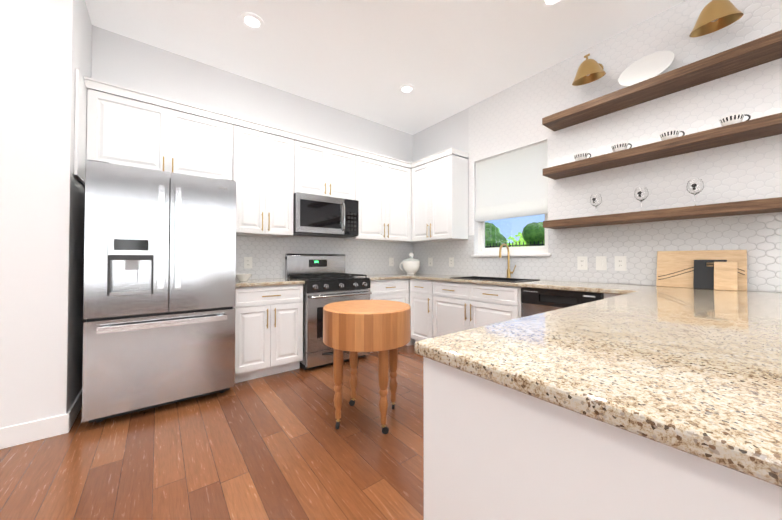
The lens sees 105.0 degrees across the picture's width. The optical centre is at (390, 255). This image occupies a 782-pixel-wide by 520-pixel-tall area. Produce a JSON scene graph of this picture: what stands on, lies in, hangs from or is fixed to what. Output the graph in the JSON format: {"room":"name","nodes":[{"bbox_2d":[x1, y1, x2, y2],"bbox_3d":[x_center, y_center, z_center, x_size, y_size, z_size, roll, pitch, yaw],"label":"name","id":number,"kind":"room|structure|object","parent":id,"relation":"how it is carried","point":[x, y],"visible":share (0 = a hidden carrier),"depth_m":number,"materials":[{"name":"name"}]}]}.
{"room":"kitchen","nodes":[
{"label":"kitchen","id":0,"kind":"room"},
{"bbox_2d":[0,0,91,427],"bbox_3d":[-2.606,-0.414,2.067,0.655,3.150,0.718,1,-1,-38],"label":"wall","id":1,"kind":"structure","parent":0,"point":[45,49],"depth_m":1.91,"materials":[{"name":"white paint"}]},
{"bbox_2d":[0,389,81,448],"bbox_3d":[-2.601,1.098,2.040,0.683,0.125,0.732,1,-1,-38],"label":"baseboard","id":2,"kind":"structure","parent":1,"relation":"attached to","point":[22,433],"depth_m":1.89,"materials":[{"name":"white wood"}]},
{"bbox_2d":[0,344,423,519],"bbox_3d":[-0.321,1.155,-0.535,7.600,0.060,7.600,1,-1,-38],"label":"floor","id":3,"kind":"structure","parent":0,"point":[279,446],"depth_m":1.71,"materials":[{"name":"brown wood"}]},
{"bbox_2d":[82,160,235,422],"bbox_3d":[-1.872,0.268,2.514,0.898,1.800,0.840,1,-1,-38],"label":"refrigerator","id":4,"kind":"object","parent":3,"relation":"on","point":[159,285],"visible":1,"depth_m":2.19,"materials":[{"name":"grey metal"}]},
{"bbox_2d":[233,284,302,382],"bbox_3d":[-1.337,0.733,3.099,0.645,0.884,0.618,1,-1,-38],"label":"base cabinet","id":5,"kind":"object","parent":3,"relation":"on","point":[268,319],"depth_m":2.85,"materials":[{"name":"white wood"}]},
{"bbox_2d":[236,278,304,287],"bbox_3d":[-1.325,0.273,3.098,0.647,0.035,0.643,1,-1,-38],"label":"countertop","id":6,"kind":"structure","parent":5,"relation":"on","point":[265,281],"depth_m":2.93,"materials":[{"name":"stone"}]},
{"bbox_2d":[236,274,251,280],"bbox_3d":[-1.470,0.218,2.979,0.164,0.070,0.164,1,-1,-38],"label":"bowl","id":7,"kind":"object","parent":6,"relation":"on","point":[242,277],"visible":0.94,"depth_m":2.93,"materials":[{"name":"white ceramic"}]},
{"bbox_2d":[285,253,371,369],"bbox_3d":[-0.722,0.577,3.475,0.765,1.208,0.736,1,-1,-38],"label":"range","id":8,"kind":"object","parent":3,"relation":"on","point":[326,278],"visible":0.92,"depth_m":3.21,"materials":[{"name":"silver metal"}]},
{"bbox_2d":[323,300,410,433],"bbox_3d":[-0.169,0.760,2.146,0.620,0.804,0.620,1,-1,-38],"label":"block","id":9,"kind":"object","parent":3,"relation":"on","point":[355,327],"visible":1,"depth_m":1.94,"materials":[{"name":"brown wood"}]},
{"bbox_2d":[369,279,408,345],"bbox_3d":[-0.207,0.746,3.976,0.645,0.884,0.618,1,-1,-38],"label":"base cabinet","id":10,"kind":"object","parent":3,"relation":"on","point":[395,289],"depth_m":3.76,"materials":[{"name":"white wood"}]},
{"bbox_2d":[354,273,407,280],"bbox_3d":[-0.211,0.285,3.961,0.606,0.035,0.648,1,-1,-38],"label":"countertop","id":11,"kind":"structure","parent":10,"relation":"on","point":[402,275],"depth_m":3.80,"materials":[{"name":"stone"}]},
{"bbox_2d":[409,279,428,345],"bbox_3d":[0.614,0.745,3.955,0.618,0.884,0.412,1,-1,-38],"label":"base cabinet","id":12,"kind":"object","parent":3,"relation":"on","point":[418,289],"depth_m":3.79,"materials":[{"name":"white wood"}]},
{"bbox_2d":[429,280,521,337],"bbox_3d":[1.082,0.737,3.353,0.618,0.884,1.113,1,-1,-38],"label":"base cabinet","id":13,"kind":"object","parent":3,"relation":"on","point":[454,307],"depth_m":3.19,"materials":[{"name":"white wood"}]},
{"bbox_2d":[408,273,781,296],"bbox_3d":[1.303,0.272,3.048,0.652,0.035,3.948,1,-1,-38],"label":"countertop","id":14,"kind":"structure","parent":13,"relation":"on","point":[593,287],"depth_m":2.54,"materials":[{"name":"stone"}]},
{"bbox_2d":[400,253,419,273],"bbox_3d":[0.296,0.114,4.390,0.259,0.318,0.256,1,-1,-38],"label":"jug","id":15,"kind":"object","parent":14,"relation":"on","point":[411,264],"visible":1,"depth_m":4.30,"materials":[{"name":"white ceramic"}]},
{"bbox_2d":[450,276,539,281],"bbox_3d":[1.115,0.271,3.302,0.460,0.039,0.820,1,-1,-38],"label":"sink","id":16,"kind":"object","parent":14,"relation":"in","point":[496,279],"visible":0.54,"depth_m":3.35,"materials":[{"name":"black"}]},
{"bbox_2d":[499,243,515,277],"bbox_3d":[1.304,0.060,3.362,0.211,0.396,0.116,1,-1,-38],"label":"faucet","id":17,"kind":"object","parent":14,"relation":"on","point":[508,260],"visible":0.92,"depth_m":3.42,"materials":[{"name":"gold metal"}]},
{"bbox_2d":[656,250,746,290],"bbox_3d":[2.272,0.103,2.221,0.114,0.283,0.470,1,-1,-38],"label":"cutting boards","id":18,"kind":"object","parent":14,"relation":"on","point":[715,269],"visible":1,"depth_m":2.19,"materials":[{"name":"brown wood"}]},
{"bbox_2d":[521,287,603,316],"bbox_3d":[1.594,0.729,2.642,0.567,0.881,0.628,1,-1,-38],"label":"dishwasher","id":19,"kind":"object","parent":3,"relation":"on","point":[534,301],"visible":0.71,"depth_m":2.53,"materials":[{"name":"grey metal"}]},
{"bbox_2d":[423,357,781,519],"bbox_3d":[1.344,0.709,1.345,2.668,0.884,0.666,1,-1,-38],"label":"base cabinet","id":20,"kind":"object","parent":3,"relation":"on","point":[494,451],"depth_m":0.54,"materials":[{"name":"white"}]},
{"bbox_2d":[414,289,781,486],"bbox_3d":[1.151,0.244,1.039,2.040,0.035,0.959,1,-1,-38],"label":"countertop","id":21,"kind":"structure","parent":20,"relation":"on","point":[696,372],"depth_m":0.62,"materials":[{"name":"stone"}]},
{"bbox_2d":[604,293,619,298],"bbox_3d":[1.894,0.722,2.324,0.598,0.884,0.230,1,-1,-38],"label":"base cabinet","id":22,"kind":"object","parent":3,"relation":"on","point":[606,295],"depth_m":2.21,"materials":[{"name":"white"}]},
{"bbox_2d":[91,25,412,278],"bbox_3d":[-2.638,-0.416,2.594,7.750,3.290,0.150,1,-1,-38],"label":"wall","id":23,"kind":"structure","parent":0,"point":[122,60],"depth_m":3.21,"materials":[{"name":"white paint"}]},
{"bbox_2d":[82,76,233,180],"bbox_3d":[-2.047,-1.020,2.751,1.015,0.662,0.321,1,-1,-38],"label":"upper cabinet","id":24,"kind":"object","parent":23,"relation":"attached to","point":[121,126],"depth_m":2.56,"materials":[{"name":"white wood"}]},
{"bbox_2d":[234,116,293,236],"bbox_3d":[-1.406,-0.783,3.246,0.600,1.122,0.321,1,-1,-38],"label":"upper cabinet","id":25,"kind":"object","parent":23,"relation":"attached to","point":[269,170],"depth_m":3.11,"materials":[{"name":"white wood"}]},
{"bbox_2d":[236,235,412,278],"bbox_3d":[-0.729,0.012,3.969,2.720,0.508,0.008,1,-1,-38],"label":"tile backsplash","id":26,"kind":"structure","parent":23,"relation":"attached to","point":[267,254],"depth_m":3.80,"materials":[{"name":"white tile"}]},
{"bbox_2d":[244,257,251,268],"bbox_3d":[-1.573,0.079,3.302,0.084,0.128,0.007,1,-1,-38],"label":"electrical outlet","id":27,"kind":"object","parent":26,"relation":"attached to","point":[247,262],"visible":1,"depth_m":3.30,"materials":[{"name":"white plastic"}]},
{"bbox_2d":[389,258,393,265],"bbox_3d":[0.007,0.096,4.529,0.084,0.128,0.007,1,-1,-38],"label":"electrical outlet","id":28,"kind":"object","parent":26,"relation":"attached to","point":[391,261],"visible":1,"depth_m":4.53,"materials":[{"name":"white plastic"}]},
{"bbox_2d":[294,132,357,200],"bbox_3d":[-0.855,-1.012,3.677,0.785,0.652,0.321,1,-1,-38],"label":"upper cabinet","id":29,"kind":"object","parent":23,"relation":"attached to","point":[323,168],"depth_m":3.53,"materials":[{"name":"white wood"}]},
{"bbox_2d":[293,192,358,237],"bbox_3d":[-0.816,-0.463,3.619,0.779,0.441,0.448,1,-1,-38],"label":"microwave","id":30,"kind":"object","parent":29,"relation":"attached to","point":[321,216],"visible":0.98,"depth_m":3.46,"materials":[{"name":"grey metal"}]},
{"bbox_2d":[344,149,409,242],"bbox_3d":[-0.175,-0.770,4.201,0.925,1.122,0.321,1,-1,-38],"label":"upper cabinet","id":31,"kind":"object","parent":23,"relation":"attached to","point":[383,181],"depth_m":4.05,"materials":[{"name":"white wood"}]},
{"bbox_2d":[85,0,684,134],"bbox_3d":[-0.321,-2.065,-0.490,7.600,0.080,7.600,1,-1,-38],"label":"ceiling","id":32,"kind":"structure","parent":0,"point":[366,59],"depth_m":2.76,"materials":[{"name":"white paint"}]},
{"bbox_2d":[239,12,263,29],"bbox_3d":[-1.173,-1.975,2.531,0.190,0.012,0.190,1,-1,-38],"label":"recessed light","id":33,"kind":"object","parent":32,"relation":"in","point":[251,20],"visible":1,"depth_m":2.52,"materials":[{"name":"white paint"}]},
{"bbox_2d":[399,84,414,93],"bbox_3d":[0.186,-1.961,3.536,0.190,0.012,0.190,1,-1,-38],"label":"recessed light","id":34,"kind":"object","parent":32,"relation":"in","point":[406,89],"visible":1,"depth_m":3.53,"materials":[{"name":"white paint"}]},
{"bbox_2d":[540,0,563,7],"bbox_3d":[1.249,-1.978,2.298,0.190,0.012,0.190,1,-1,-38],"label":"recessed light","id":35,"kind":"object","parent":32,"relation":"in","point":[548,3],"visible":1,"depth_m":2.35,"materials":[{"name":"white paint"}]},
{"bbox_2d":[413,108,772,291],"bbox_3d":[2.740,-0.427,1.864,0.150,3.290,7.600,1,-1,-38],"label":"wall","id":36,"kind":"structure","parent":0,"point":[452,131],"depth_m":4.21,"materials":[{"name":"white paint"}]},
{"bbox_2d":[410,148,468,242],"bbox_3d":[0.656,-0.771,4.153,0.320,1.122,0.765,1,-1,-38],"label":"upper cabinet","id":37,"kind":"object","parent":36,"relation":"attached to","point":[438,182],"depth_m":3.94,"materials":[{"name":"white wood"}]},
{"bbox_2d":[471,214,550,256],"bbox_3d":[1.405,-0.604,3.545,0.170,1.227,0.990,1,-1,-38],"label":"window","id":38,"kind":"structure","parent":36,"relation":"in","point":[525,250],"depth_m":3.53,"materials":[{"name":"white plastic"}]},
{"bbox_2d":[475,140,547,221],"bbox_3d":[1.384,-0.827,3.533,0.052,0.778,0.922,1,-1,-38],"label":"roman shade","id":39,"kind":"object","parent":36,"relation":"attached to","point":[512,184],"visible":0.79,"depth_m":3.48,"materials":[{"name":"fabric"}]},
{"bbox_2d":[413,0,781,291],"bbox_3d":[1.758,-0.861,3.006,0.008,2.227,4.600,1,-1,-38],"label":"wall tile","id":40,"kind":"structure","parent":36,"relation":"attached to","point":[507,119],"depth_m":2.52,"materials":[{"name":"white tile"}]},
{"bbox_2d":[428,258,432,265],"bbox_3d":[0.588,0.095,4.484,0.007,0.128,0.084,1,-1,-38],"label":"electrical outlet","id":41,"kind":"object","parent":40,"relation":"attached to","point":[430,261],"visible":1,"depth_m":4.48,"materials":[{"name":"white plastic"}]},
{"bbox_2d":[449,257,453,266],"bbox_3d":[0.838,0.091,4.162,0.007,0.128,0.084,1,-1,-38],"label":"electrical outlet","id":42,"kind":"object","parent":40,"relation":"attached to","point":[451,261],"visible":1,"depth_m":4.16,"materials":[{"name":"white plastic"}]},
{"bbox_2d":[577,256,586,269],"bbox_3d":[1.836,0.072,2.877,0.007,0.128,0.084,1,-1,-38],"label":"electrical outlet","id":43,"kind":"object","parent":40,"relation":"attached to","point":[581,262],"visible":1,"depth_m":2.88,"materials":[{"name":"white plastic"}]},
{"bbox_2d":[572,53,605,85],"bbox_3d":[1.800,-1.685,2.721,0.288,0.231,0.256,1,-1,-38],"label":"sconce","id":44,"kind":"object","parent":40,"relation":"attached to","point":[590,70],"visible":1,"depth_m":2.68,"materials":[{"name":"gold metal"}]},
{"bbox_2d":[596,256,606,269],"bbox_3d":[1.930,0.071,2.753,0.011,0.128,0.084,1,-1,-38],"label":"light switch","id":45,"kind":"object","parent":40,"relation":"attached to","point":[601,262],"visible":1,"depth_m":2.75,"materials":[{"name":"white plastic"}]},
{"bbox_2d":[615,256,625,270],"bbox_3d":[2.020,0.069,2.640,0.007,0.128,0.084,1,-1,-38],"label":"electrical outlet","id":46,"kind":"object","parent":40,"relation":"attached to","point":[620,263],"visible":1,"depth_m":2.64,"materials":[{"name":"white plastic"}]},
{"bbox_2d":[689,0,742,36],"bbox_3d":[2.278,-1.694,2.105,0.288,0.231,0.256,1,-1,-38],"label":"sconce","id":47,"kind":"object","parent":40,"relation":"attached to","point":[715,15],"visible":1,"depth_m":2.07,"materials":[{"name":"gold metal"}]},
{"bbox_2d":[542,30,781,130],"bbox_3d":[2.276,-1.326,2.124,0.261,0.065,2.260,1,-1,-38],"label":"floating shelf","id":48,"kind":"object","parent":36,"relation":"attached to","point":[757,52],"visible":1,"depth_m":2.23,"materials":[{"name":"brown wood"}]},
{"bbox_2d":[618,51,673,85],"bbox_3d":[2.047,-1.505,2.417,0.190,0.300,0.350,1,-1,-38],"label":"platter","id":49,"kind":"object","parent":48,"relation":"on","point":[652,65],"visible":0.98,"depth_m":2.42,"materials":[{"name":"white ceramic"}]},
{"bbox_2d":[543,197,781,228],"bbox_3d":[2.276,-0.316,2.110,0.261,0.065,2.260,1,-1,-38],"label":"floating shelf","id":50,"kind":"object","parent":36,"relation":"attached to","point":[767,205],"visible":1,"depth_m":2.19,"materials":[{"name":"brown wood"}]},
{"bbox_2d":[590,194,601,215],"bbox_3d":[1.812,-0.441,2.650,0.091,0.198,0.090,1,-1,-38],"label":"wine glass","id":51,"kind":"object","parent":50,"relation":"on","point":[595,200],"visible":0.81,"depth_m":2.62,"materials":[{"name":"white"}]},
{"bbox_2d":[634,187,648,210],"bbox_3d":[2.006,-0.444,2.402,0.091,0.198,0.090,1,-1,-38],"label":"wine glass","id":52,"kind":"object","parent":50,"relation":"on","point":[641,194],"visible":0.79,"depth_m":2.38,"materials":[{"name":"white"}]},
{"bbox_2d":[686,179,703,205],"bbox_3d":[2.192,-0.448,2.161,0.091,0.198,0.090,1,-1,-38],"label":"wine glass","id":53,"kind":"object","parent":50,"relation":"on","point":[695,187],"visible":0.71,"depth_m":2.14,"materials":[{"name":"white"}]},
{"bbox_2d":[543,113,781,179],"bbox_3d":[2.276,-0.826,2.117,0.261,0.065,2.260,1,-1,-38],"label":"floating shelf","id":54,"kind":"object","parent":36,"relation":"attached to","point":[759,128],"visible":1,"depth_m":2.22,"materials":[{"name":"brown wood"}]},
{"bbox_2d":[574,152,590,160],"bbox_3d":[1.741,-0.886,2.725,0.114,0.070,0.140,1,-1,-38],"label":"cup","id":55,"kind":"object","parent":54,"relation":"on","point":[580,156],"visible":0.73,"depth_m":2.70,"materials":[{"name":"white ceramic"}]},
{"bbox_2d":[611,142,631,151],"bbox_3d":[1.919,-0.889,2.496,0.114,0.070,0.140,1,-1,-38],"label":"cup","id":56,"kind":"object","parent":54,"relation":"on","point":[619,146],"visible":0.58,"depth_m":2.47,"materials":[{"name":"white ceramic"}]},
{"bbox_2d":[660,129,684,140],"bbox_3d":[2.109,-0.892,2.251,0.114,0.070,0.138,1,-1,-38],"label":"cup","id":57,"kind":"object","parent":54,"relation":"on","point":[669,134],"visible":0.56,"depth_m":2.22,"materials":[{"name":"white ceramic"}]},
{"bbox_2d":[719,113,750,125],"bbox_3d":[2.299,-0.896,2.006,0.114,0.070,0.140,1,-1,-38],"label":"cup","id":58,"kind":"object","parent":54,"relation":"on","point":[731,119],"visible":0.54,"depth_m":1.98,"materials":[{"name":"white"}]},
{"label":"outside","id":59,"kind":"structure","parent":0,"visible":0},
{"bbox_2d":[485,214,544,246],"bbox_3d":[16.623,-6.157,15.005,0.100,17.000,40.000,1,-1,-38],"label":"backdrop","id":60,"kind":"structure","parent":59,"point":[506,232],"depth_m":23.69,"materials":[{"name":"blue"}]},
{"bbox_3d":[9.159,1.435,9.102,18.800,0.250,40.000,1,-1,-38],"label":"ground","id":61,"kind":"structure","parent":59,"visible":0},
{"bbox_2d":[485,241,544,247],"bbox_3d":[8.546,0.308,8.958,0.035,1.900,14.500,1,-1,-38],"label":"fence","id":62,"kind":"object","parent":61,"relation":"on","point":[519,245],"depth_m":12.87,"materials":[{"name":"black metal"}]},
{"bbox_2d":[485,222,544,247],"bbox_3d":[10.790,-1.128,12.327,4.333,4.866,19.458,1,-1,-38],"label":"tree","id":63,"kind":"object","parent":61,"relation":"on","point":[497,235],"depth_m":14.85,"materials":[{"name":"green plant"}]}
]}

